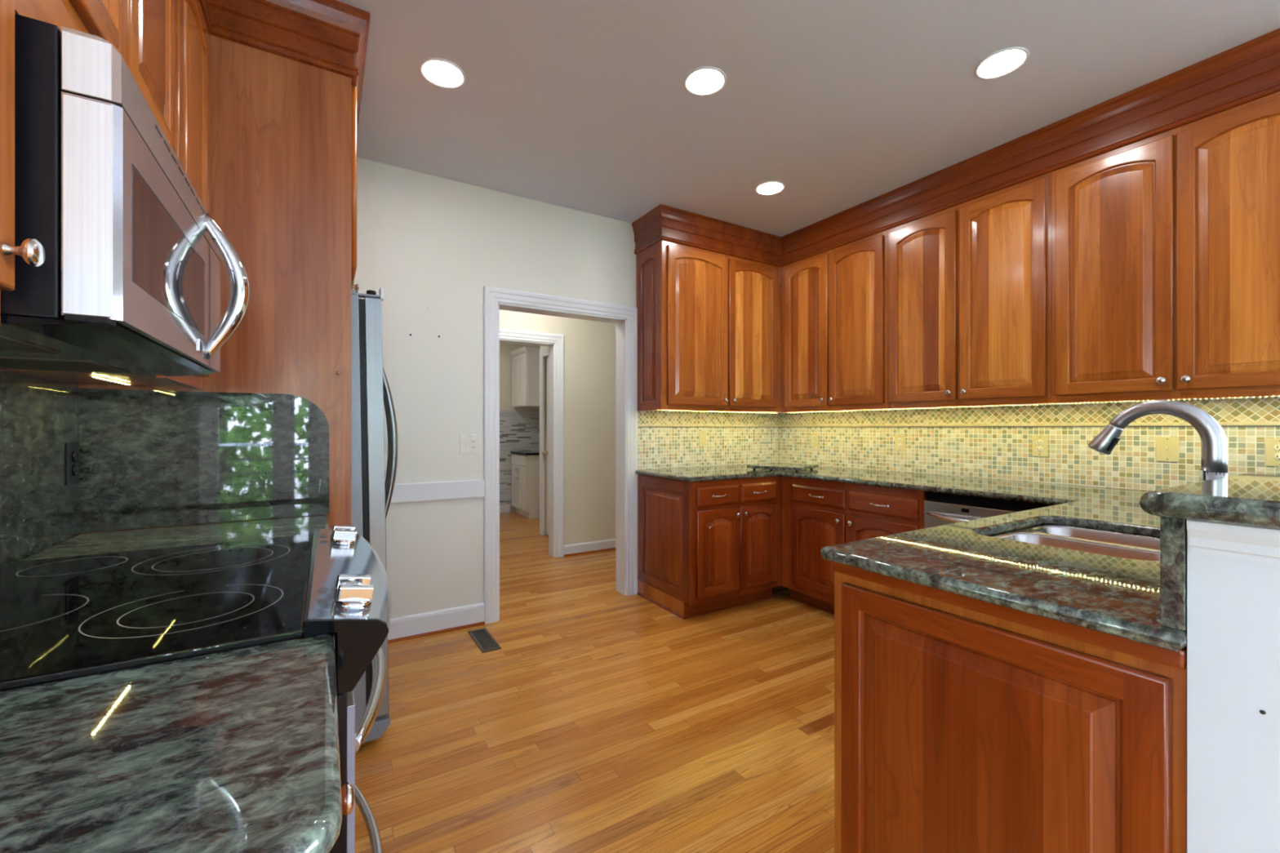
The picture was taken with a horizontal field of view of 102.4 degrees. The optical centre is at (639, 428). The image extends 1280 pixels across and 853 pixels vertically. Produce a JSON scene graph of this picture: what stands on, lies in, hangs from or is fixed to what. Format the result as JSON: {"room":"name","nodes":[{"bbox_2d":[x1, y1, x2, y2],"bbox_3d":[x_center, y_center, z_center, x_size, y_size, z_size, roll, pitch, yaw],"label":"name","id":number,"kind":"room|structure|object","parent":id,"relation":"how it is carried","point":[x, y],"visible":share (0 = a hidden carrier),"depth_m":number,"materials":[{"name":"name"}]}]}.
{"room":"kitchen","nodes":[
{"label":"kitchen","id":0,"kind":"room"},
{"bbox_2d":[499,342,540,512],"bbox_3d":[-2.537,-0.081,7.181,2.760,2.620,0.100,0,0,-31],"label":"wall","id":1,"kind":"structure","parent":0,"point":[505,358],"depth_m":7.49,"materials":[{"name":"paint"}]},
{"bbox_2d":[499,504,510,513],"bbox_3d":[-2.782,1.171,6.948,2.100,0.115,0.018,0,0,-31],"label":"baseboard","id":2,"kind":"structure","parent":1,"relation":"attached to","point":[503,508],"depth_m":7.44,"materials":[{"name":"white paint"}]},
{"bbox_2d":[499,409,539,505],"bbox_3d":[-2.529,0.434,7.120,2.690,1.390,0.012,0,0,-31],"label":"tile wainscot","id":3,"kind":"structure","parent":1,"relation":"attached to","point":[519,430],"depth_m":7.51,"materials":[{"name":"grey tile"}]},
{"bbox_2d":[509,346,540,408],"bbox_3d":[-1.450,-0.701,7.377,0.650,0.800,0.660,0,0,-31],"label":"upper cabinet","id":4,"kind":"object","parent":1,"relation":"attached to","point":[525,360],"visible":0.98,"depth_m":7.05,"materials":[{"name":"white paint"}]},
{"bbox_2d":[540,346,548,534],"bbox_3d":[-0.968,-0.081,6.569,0.920,2.620,2.780,0,0,-31],"label":"wall","id":5,"kind":"structure","parent":0,"point":[541,347],"depth_m":5.92,"materials":[{"name":"paint"}]},
{"bbox_2d":[539,346,548,535],"bbox_3d":[-0.957,0.159,5.647,0.022,2.140,0.775,0,0,-31],"label":"trim","id":6,"kind":"structure","parent":5,"relation":"attached to","point":[544,352],"depth_m":5.89,"materials":[{"name":"white paint"}]},
{"bbox_2d":[542,356,548,535],"bbox_3d":[-0.940,0.204,5.654,0.107,2.030,0.570,0,0,-31],"label":"door","id":7,"kind":"structure","parent":5,"relation":"in","point":[544,452],"depth_m":5.87,"materials":[{"name":"white paint"}]},
{"bbox_2d":[499,309,615,545],"bbox_3d":[-1.278,-0.081,4.680,3.900,2.620,0.120,0,0,-31],"label":"wall","id":8,"kind":"structure","parent":0,"point":[589,346],"depth_m":5.08,"materials":[{"name":"paint"}]},
{"bbox_2d":[499,328,564,557],"bbox_3d":[-1.231,0.212,4.709,0.912,2.033,0.124,0,0,-31],"label":"door frame","id":9,"kind":"structure","parent":8,"relation":"in","point":[551,346],"depth_m":4.91,"materials":[{"name":"white paint"}]},
{"bbox_2d":[564,538,615,556],"bbox_3d":[-0.153,1.176,5.282,1.352,0.106,0.026,0,0,-31],"label":"baseboard","id":10,"kind":"structure","parent":8,"relation":"attached to","point":[578,548],"depth_m":5.07,"materials":[{"name":"white paint"}]},
{"bbox_2d":[352,157,777,618],"bbox_3d":[-0.548,-0.142,3.590,4.290,2.742,0.140,0,0,-31],"label":"wall","id":11,"kind":"structure","parent":0,"point":[433,242],"depth_m":3.13,"materials":[{"name":"beige paint"}]},
{"bbox_2d":[387,602,484,644],"bbox_3d":[-1.614,1.163,2.841,1.490,0.132,0.026,0,0,-31],"label":"baseboard","id":12,"kind":"structure","parent":11,"relation":"attached to","point":[440,621],"depth_m":3.08,"materials":[{"name":"white paint"}]},
{"bbox_2d":[390,480,484,502],"bbox_3d":[-1.615,0.378,2.844,1.490,0.105,0.020,0,0,-31],"label":"trim","id":13,"kind":"structure","parent":11,"relation":"attached to","point":[410,492],"depth_m":3.08,"materials":[{"name":"white paint"}]},
{"bbox_2d":[459,434,479,454],"bbox_3d":[-1.052,0.101,3.190,0.124,0.122,0.017,0,0,-31],"label":"switch plate","id":14,"kind":"object","parent":11,"relation":"attached to","point":[468,443],"visible":1,"depth_m":3.19,"materials":[{"name":"white plastic"}]},
{"bbox_2d":[483,285,638,624],"bbox_3d":[-0.541,0.212,3.594,0.952,2.033,0.144,0,0,-31],"label":"door frame","id":15,"kind":"structure","parent":11,"relation":"in","point":[620,323],"depth_m":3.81,"materials":[{"name":"white paint"}]},
{"bbox_2d":[637,410,777,469],"bbox_3d":[0.606,0.087,4.201,1.480,0.443,0.020,0,0,-31],"label":"tile backsplash","id":16,"kind":"structure","parent":11,"relation":"attached to","point":[666,439],"depth_m":4.16,"materials":[{"name":"tile"}]},
{"bbox_2d":[698,431,706,445],"bbox_3d":[0.504,0.083,4.136,0.075,0.118,0.007,0,0,-31],"label":"wall plate","id":17,"kind":"object","parent":16,"relation":"attached to","point":[702,434],"visible":1,"depth_m":4.13,"materials":[{"name":"beige plastic"}]},
{"bbox_2d":[636,240,781,413],"bbox_3d":[0.563,-0.815,3.947,1.146,1.382,0.396,0,0,-31],"label":"upper cabinet","id":18,"kind":"object","parent":11,"relation":"attached to","point":[709,322],"visible":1,"depth_m":3.73,"materials":[{"name":"brown wood"}]},
{"bbox_2d":[631,28,1279,266],"bbox_3d":[1.240,-1.399,2.807,1.182,0.225,3.056,0,0,-31],"label":"crown molding","id":19,"kind":"structure","parent":18,"relation":"attached to","point":[1249,71],"depth_m":2.68,"materials":[{"name":"brown wood"}]},
{"bbox_2d":[355,511,834,852],"bbox_3d":[-1.119,1.254,2.598,6.600,0.050,12.400,0,0,-31],"label":"floor","id":20,"kind":"structure","parent":0,"point":[603,719],"depth_m":2.10,"materials":[{"name":"brown wood"}]},
{"bbox_2d":[0,524,391,852],"bbox_3d":[-0.893,0.742,0.985,0.728,0.974,0.814,0,0,-31],"label":"range","id":21,"kind":"object","parent":20,"relation":"on","point":[64,618],"visible":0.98,"depth_m":0.85,"materials":[{"name":"black glass"}]},
{"bbox_2d":[0,534,313,689],"bbox_3d":[-0.954,0.302,0.948,0.584,0.011,0.802,0,0,-31],"label":"cooktop","id":22,"kind":"object","parent":21,"relation":"in","point":[64,618],"depth_m":0.86,"materials":[{"name":"black glass"}]},
{"bbox_2d":[78,34,359,534],"bbox_3d":[-1.634,-0.139,2.190,0.771,2.735,1.106,0,0,-31],"label":"panel","id":23,"kind":"object","parent":20,"relation":"on","point":[283,131],"visible":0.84,"depth_m":1.80,"materials":[{"name":"brown wood"}]},
{"bbox_2d":[78,388,328,533],"bbox_3d":[-1.385,0.096,1.684,0.630,0.426,0.018,0,0,-31],"label":"backsplash slab","id":24,"kind":"structure","parent":23,"relation":"attached to","point":[148,459],"depth_m":1.65,"materials":[{"name":"green stone"}]},
{"bbox_2d":[199,0,369,136],"bbox_3d":[-1.046,-1.399,1.524,0.474,0.225,2.852,0,0,-31],"label":"crown molding","id":25,"kind":"structure","parent":23,"relation":"attached to","point":[329,35],"depth_m":1.80,"materials":[{"name":"brown wood"}]},
{"bbox_2d":[341,781,354,815],"bbox_3d":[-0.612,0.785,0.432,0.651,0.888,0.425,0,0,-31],"label":"knob","id":26,"kind":"object","parent":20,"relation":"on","point":[347,789],"visible":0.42,"depth_m":0.59,"materials":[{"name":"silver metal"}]},
{"bbox_2d":[0,633,342,852],"bbox_3d":[-0.616,0.324,0.426,0.630,0.030,0.466,0,0,-31],"label":"countertop","id":27,"kind":"structure","parent":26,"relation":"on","point":[237,750],"depth_m":0.48,"materials":[{"name":"green stone"}]},
{"bbox_2d":[351,287,397,742],"bbox_3d":[-1.522,0.347,2.205,0.880,1.771,0.919,-1,1,-31],"label":"refrigerator","id":28,"kind":"object","parent":20,"relation":"on","point":[371,495],"visible":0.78,"depth_m":1.97,"materials":[{"name":"silver metal"}]},
{"bbox_2d":[351,280,356,291],"bbox_3d":[-1.102,-0.545,1.976,0.024,0.040,0.024,0,0,-31],"label":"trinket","id":29,"kind":"object","parent":28,"relation":"on","point":[353,287],"visible":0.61,"depth_m":1.97,"materials":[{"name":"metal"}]},
{"bbox_2d":[467,627,501,653],"bbox_3d":[-0.904,1.226,2.985,0.104,0.006,0.340,0,0,-31],"label":"floor vent","id":30,"kind":"object","parent":20,"relation":"in","point":[486,642],"visible":1,"depth_m":2.97,"materials":[{"name":"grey metal"}]},
{"bbox_2d":[511,453,539,518],"bbox_3d":[-1.460,0.799,7.382,0.651,0.860,0.640,0,0,-31],"label":"base cabinet","id":31,"kind":"object","parent":20,"relation":"on","point":[525,469],"visible":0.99,"depth_m":7.05,"materials":[{"name":"white paint"}]},
{"bbox_2d":[510,450,539,455],"bbox_3d":[-1.435,0.353,7.382,0.650,0.030,0.675,0,0,-31],"label":"countertop","id":32,"kind":"structure","parent":31,"relation":"on","point":[524,452],"depth_m":7.09,"materials":[{"name":"black stone"}]},
{"bbox_2d":[636,474,782,618],"bbox_3d":[0.783,0.785,3.885,1.461,0.888,0.706,0,0,-31],"label":"base cabinet","id":33,"kind":"object","parent":20,"relation":"on","point":[704,547],"visible":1,"depth_m":3.45,"materials":[{"name":"red wood"}]},
{"bbox_2d":[782,475,927,614],"bbox_3d":[1.533,0.785,3.391,0.706,0.888,1.018,0,0,-31],"label":"base cabinet","id":34,"kind":"object","parent":20,"relation":"on","point":[817,514],"visible":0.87,"depth_m":3.33,"materials":[{"name":"red wood"}]},
{"bbox_2d":[924,491,1054,528],"bbox_3d":[1.926,0.787,2.676,0.701,0.884,0.594,0,0,-31],"label":"dishwasher","id":35,"kind":"object","parent":20,"relation":"on","point":[940,508],"visible":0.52,"depth_m":2.61,"materials":[{"name":"silver metal"}]},
{"bbox_2d":[831,561,1186,852],"bbox_3d":[1.357,0.784,1.484,1.652,0.889,0.646,0,0,-31],"label":"base cabinet","id":36,"kind":"object","parent":20,"relation":"on","point":[962,724],"visible":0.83,"depth_m":1.00,"materials":[{"name":"brown wood"}]},
{"bbox_2d":[635,464,1186,651],"bbox_3d":[1.018,0.324,2.674,2.350,0.030,3.034,0,0,-31],"label":"countertop","id":37,"kind":"structure","parent":36,"relation":"on","point":[1117,597],"depth_m":1.24,"materials":[{"name":"green stone"}]},
{"bbox_2d":[746,462,818,471],"bbox_3d":[1.074,0.292,3.862,0.400,0.034,0.400,0,0,37],"label":"board","id":38,"kind":"object","parent":37,"relation":"on","point":[783,466],"visible":1,"depth_m":3.77,"materials":[{"name":"green stone"}]},
{"bbox_2d":[986,524,1159,560],"bbox_3d":[1.320,0.429,1.508,0.605,0.180,0.447,0,0,-31],"label":"sink","id":39,"kind":"object","parent":37,"relation":"in","point":[1108,543],"visible":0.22,"depth_m":1.63,"materials":[{"name":"metal"}]},
{"bbox_2d":[1088,400,1227,481],"bbox_3d":[1.302,0.119,1.302,0.060,0.379,0.264,0,0,-31],"label":"faucet","id":40,"kind":"object","parent":37,"relation":"on","point":[1214,444],"visible":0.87,"depth_m":1.24,"materials":[{"name":"metal"}]},
{"bbox_3d":[-1.265,0.785,1.502,0.652,0.888,0.452,0,0,-31],"label":"base cabinet","id":41,"kind":"object","parent":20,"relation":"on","visible":0},
{"bbox_2d":[19,515,329,560],"bbox_3d":[-1.260,0.324,1.481,0.630,0.030,0.454,0,0,-31],"label":"countertop","id":42,"kind":"structure","parent":41,"relation":"on","point":[87,544],"depth_m":1.47,"materials":[{"name":"green stone"}]},
{"bbox_2d":[336,0,1279,236],"bbox_3d":[0.341,-1.543,0.209,6.600,0.060,6.800,0,0,-31],"label":"ceiling","id":43,"kind":"structure","parent":0,"point":[582,105],"depth_m":2.27,"materials":[{"name":"paint"}]},
{"bbox_2d":[418,57,466,88],"bbox_3d":[-0.841,-1.510,2.197,0.188,0.006,0.188,0,0,-31],"label":"recessed light","id":44,"kind":"object","parent":43,"relation":"in","point":[441,73],"visible":1,"depth_m":2.19,"materials":[{"name":"white paint"}]},
{"bbox_2d":[422,61,462,86],"bbox_3d":[-0.841,-1.510,2.197,0.156,0.001,0.156,0,0,-31],"label":"diffuser","id":45,"kind":"object","parent":44,"relation":"attached to","point":[439,73],"depth_m":2.19,"materials":[{"name":"white plastic"}]},
{"bbox_2d":[683,66,726,96],"bbox_3d":[0.284,-1.510,2.247,0.188,0.006,0.188,0,0,-31],"label":"recessed light","id":46,"kind":"object","parent":43,"relation":"in","point":[707,80],"visible":1,"depth_m":2.24,"materials":[{"name":"white"}]},
{"bbox_2d":[687,69,723,93],"bbox_3d":[0.284,-1.510,2.247,0.156,0.001,0.156,0,0,-31],"label":"diffuser","id":47,"kind":"object","parent":46,"relation":"attached to","point":[699,81],"depth_m":2.24,"materials":[{"name":"white plastic"}]},
{"bbox_2d":[754,181,785,195],"bbox_3d":[0.819,-1.510,3.245,0.188,0.006,0.188,0,0,-31],"label":"recessed light","id":48,"kind":"object","parent":43,"relation":"in","point":[769,188],"visible":1,"depth_m":3.24,"materials":[{"name":"white"}]},
{"bbox_2d":[757,182,782,194],"bbox_3d":[0.819,-1.510,3.245,0.156,0.001,0.156,0,0,-31],"label":"diffuser","id":49,"kind":"object","parent":48,"relation":"attached to","point":[763,188],"depth_m":3.24,"materials":[{"name":"white plastic"}]},
{"bbox_2d":[973,46,1029,79],"bbox_3d":[1.498,-1.510,2.136,0.188,0.006,0.188,0,0,-31],"label":"recessed light","id":50,"kind":"object","parent":43,"relation":"in","point":[1001,63],"visible":1,"depth_m":2.13,"materials":[{"name":"white"}]},
{"bbox_2d":[978,50,1024,76],"bbox_3d":[1.498,-1.510,2.136,0.156,0.001,0.156,0,0,-31],"label":"diffuser","id":51,"kind":"object","parent":50,"relation":"attached to","point":[1000,63],"depth_m":2.13,"materials":[{"name":"white plastic"}]},
{"bbox_2d":[779,412,1147,491],"bbox_3d":[3.009,-0.142,1.827,0.140,2.742,6.579,0,0,-31],"label":"wall","id":52,"kind":"structure","parent":0,"point":[780,412],"depth_m":3.10,"materials":[{"name":"beige tile"}]},
{"bbox_2d":[781,230,906,412],"bbox_3d":[1.485,-0.815,3.804,0.376,1.382,0.910,0,0,-31],"label":"upper cabinet","id":53,"kind":"object","parent":52,"relation":"attached to","point":[834,301],"visible":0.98,"depth_m":3.65,"materials":[{"name":"brown wood"}]},
{"bbox_2d":[787,395,1279,413],"bbox_3d":[1.919,-0.129,3.077,0.010,0.004,2.710,0,0,-31],"label":"led strip","id":54,"kind":"object","parent":53,"relation":"attached to","point":[1273,396],"visible":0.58,"depth_m":2.68,"materials":[{"name":"yellow"}]},
{"bbox_2d":[887,172,1077,408],"bbox_3d":[1.954,-0.815,3.037,0.376,1.382,0.886,0,0,-31],"label":"upper cabinet","id":55,"kind":"object","parent":52,"relation":"attached to","point":[969,283],"visible":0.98,"depth_m":2.87,"materials":[{"name":"brown wood"}]},
{"bbox_2d":[777,396,1279,491],"bbox_3d":[2.028,0.087,3.276,0.022,0.443,3.060,0,0,-31],"label":"tile backsplash","id":56,"kind":"structure","parent":52,"relation":"attached to","point":[989,442],"depth_m":2.95,"materials":[{"name":"tile"}]},
{"bbox_2d":[810,432,817,447],"bbox_3d":[1.434,0.097,4.240,0.010,0.118,0.075,0,0,-31],"label":"wall outlet","id":57,"kind":"object","parent":56,"relation":"attached to","point":[814,436],"visible":1,"depth_m":4.23,"materials":[{"name":"beige plastic"}]},
{"bbox_2d":[894,434,905,451],"bbox_3d":[1.821,0.104,3.607,0.010,0.118,0.075,0,0,-31],"label":"wall outlet","id":58,"kind":"object","parent":56,"relation":"attached to","point":[900,439],"visible":1,"depth_m":3.60,"materials":[{"name":"beige plastic"}]},
{"bbox_2d":[1031,435,1048,457],"bbox_3d":[2.252,0.101,2.900,0.010,0.118,0.075,0,0,-31],"label":"wall outlet","id":59,"kind":"object","parent":56,"relation":"attached to","point":[1039,443],"visible":1,"depth_m":2.90,"materials":[{"name":"beige plastic"}]},
{"bbox_2d":[1035,440,1043,445],"bbox_3d":[2.251,0.082,2.899,0.004,0.033,0.033,0,0,-31],"label":"receptacle","id":60,"kind":"object","parent":59,"relation":"attached to","point":[1038,442],"depth_m":2.90,"materials":[{"name":"white plastic"}]},
{"bbox_2d":[1035,446,1043,452],"bbox_3d":[2.251,0.120,2.899,0.004,0.033,0.033,0,0,-31],"label":"receptacle","id":61,"kind":"object","parent":59,"relation":"attached to","point":[1038,449],"depth_m":2.90,"materials":[{"name":"white plastic"}]},
{"bbox_2d":[1155,436,1179,462],"bbox_3d":[2.518,0.101,2.459,0.018,0.118,0.080,0,0,-31],"label":"light switch","id":62,"kind":"object","parent":56,"relation":"attached to","point":[1167,448],"visible":1,"depth_m":2.46,"materials":[{"name":"beige plastic"}]},
{"bbox_2d":[1265,438,1279,466],"bbox_3d":[2.698,0.103,2.171,0.010,0.118,0.080,0,0,-31],"label":"wall outlet","id":63,"kind":"object","parent":56,"relation":"attached to","point":[1272,446],"visible":1,"depth_m":2.19,"materials":[{"name":"beige plastic"}]},
{"bbox_2d":[1273,444,1279,451],"bbox_3d":[2.696,0.084,2.170,0.004,0.033,0.033,0,0,-31],"label":"receptacle","id":64,"kind":"object","parent":63,"relation":"attached to","point":[1276,446],"depth_m":2.18,"materials":[{"name":"white plastic"}]},
{"bbox_2d":[1273,453,1279,461],"bbox_3d":[2.696,0.122,2.170,0.004,0.033,0.033,0,0,-31],"label":"receptacle","id":65,"kind":"object","parent":63,"relation":"attached to","point":[1276,455],"depth_m":2.18,"materials":[{"name":"white plastic"}]},
{"bbox_2d":[1051,91,1279,403],"bbox_3d":[2.417,-0.815,2.280,0.376,1.382,0.886,0,0,-31],"label":"upper cabinet","id":66,"kind":"object","parent":52,"relation":"attached to","point":[1166,246],"visible":0.98,"depth_m":2.21,"materials":[{"name":"brown wood"}]},
{"bbox_2d":[1186,520,1279,852],"bbox_3d":[1.860,0.683,1.336,2.332,1.092,0.129,0,0,-31],"label":"wall","id":67,"kind":"structure","parent":0,"point":[1233,606],"depth_m":0.74,"materials":[{"name":"white paint"}]},
{"bbox_2d":[1160,516,1186,631],"bbox_3d":[1.811,0.223,1.399,2.323,0.172,0.028,0,0,-31],"label":"backsplash slab","id":68,"kind":"structure","parent":67,"relation":"attached to","point":[1173,531],"depth_m":0.79,"materials":[{"name":"green stone"}]},
{"bbox_2d":[1138,466,1279,529],"bbox_3d":[1.878,0.117,1.256,2.365,0.038,0.385,0,0,-31],"label":"bar","id":69,"kind":"object","parent":67,"relation":"on","point":[1251,499],"visible":1,"depth_m":0.76,"materials":[{"name":"green stone"}]},
{"bbox_2d":[1186,520,1279,566],"bbox_3d":[1.858,0.164,1.322,2.350,0.051,0.144,0,0,-31],"label":"trim","id":70,"kind":"structure","parent":67,"relation":"attached to","point":[1246,544],"depth_m":0.73,"materials":[{"name":"white paint"}]},
{"bbox_2d":[1259,710,1266,714],"bbox_3d":[0.869,0.397,0.719,0.002,0.006,0.006,0,0,-31],"label":"nail","id":71,"kind":"object","parent":67,"relation":"attached to","point":[1262,712],"visible":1,"depth_m":0.72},
{"bbox_3d":[-2.320,-0.142,0.574,2.080,2.742,3.159,0,0,-31],"label":"wall","id":72,"kind":"structure","parent":0,"visible":0},
{"bbox_2d":[0,0,45,325],"bbox_3d":[-0.749,-0.815,0.342,0.354,1.382,0.504,0,0,-31],"label":"upper cabinet","id":73,"kind":"object","parent":72,"relation":"attached to","point":[31,250],"visible":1,"depth_m":0.60,"materials":[{"name":"brown wood"}]},
{"bbox_2d":[0,370,78,563],"bbox_3d":[-1.215,0.102,0.782,0.020,0.483,1.697,0,0,-31],"label":"backsplash slab","id":74,"kind":"structure","parent":72,"relation":"attached to","point":[38,416],"depth_m":1.28,"materials":[{"name":"green stone"}]},
{"bbox_2d":[66,442,79,485],"bbox_3d":[-1.619,0.101,1.472,0.010,0.120,0.075,0,0,-31],"label":"wall outlet","id":75,"kind":"object","parent":74,"relation":"attached to","point":[72,448],"visible":1,"depth_m":1.46,"materials":[{"name":"black plastic"}]},
{"bbox_2d":[71,450,77,462],"bbox_3d":[-1.617,0.082,1.473,0.004,0.033,0.033,0,0,-31],"label":"receptacle","id":76,"kind":"object","parent":75,"relation":"attached to","point":[74,453],"depth_m":1.47,"materials":[{"name":"black plastic"}]},
{"bbox_2d":[71,464,77,475],"bbox_3d":[-1.617,0.120,1.473,0.004,0.033,0.033,0,0,-31],"label":"receptacle","id":77,"kind":"object","parent":75,"relation":"attached to","point":[74,467],"depth_m":1.47,"materials":[{"name":"black plastic"}]},
{"bbox_2d":[14,0,175,153],"bbox_3d":[-1.093,-1.018,0.875,0.323,0.975,0.761,0,0,-31],"label":"upper cabinet","id":78,"kind":"object","parent":72,"relation":"attached to","point":[143,32],"visible":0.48,"depth_m":1.04,"materials":[{"name":"brown wood"}]},
{"bbox_2d":[0,13,249,376],"bbox_3d":[-1.015,-0.317,0.921,0.468,0.384,0.758,0,0,-31],"label":"microwave","id":79,"kind":"object","parent":78,"relation":"attached to","point":[127,282],"visible":1,"depth_m":0.68,"materials":[{"name":"silver metal"}]},
{"bbox_2d":[0,314,213,376],"bbox_3d":[-1.053,-0.134,0.898,0.376,0.014,0.748,0,0,-31],"label":"microwave underside","id":80,"kind":"object","parent":79,"relation":"attached to","point":[100,344],"depth_m":0.84,"materials":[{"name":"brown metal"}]},
{"bbox_2d":[0,0,209,390],"bbox_3d":[-1.401,-0.815,1.409,0.354,1.382,0.467,0,0,-31],"label":"upper cabinet","id":81,"kind":"object","parent":72,"relation":"attached to","point":[192,33],"depth_m":1.43,"materials":[{"name":"brown wood"}]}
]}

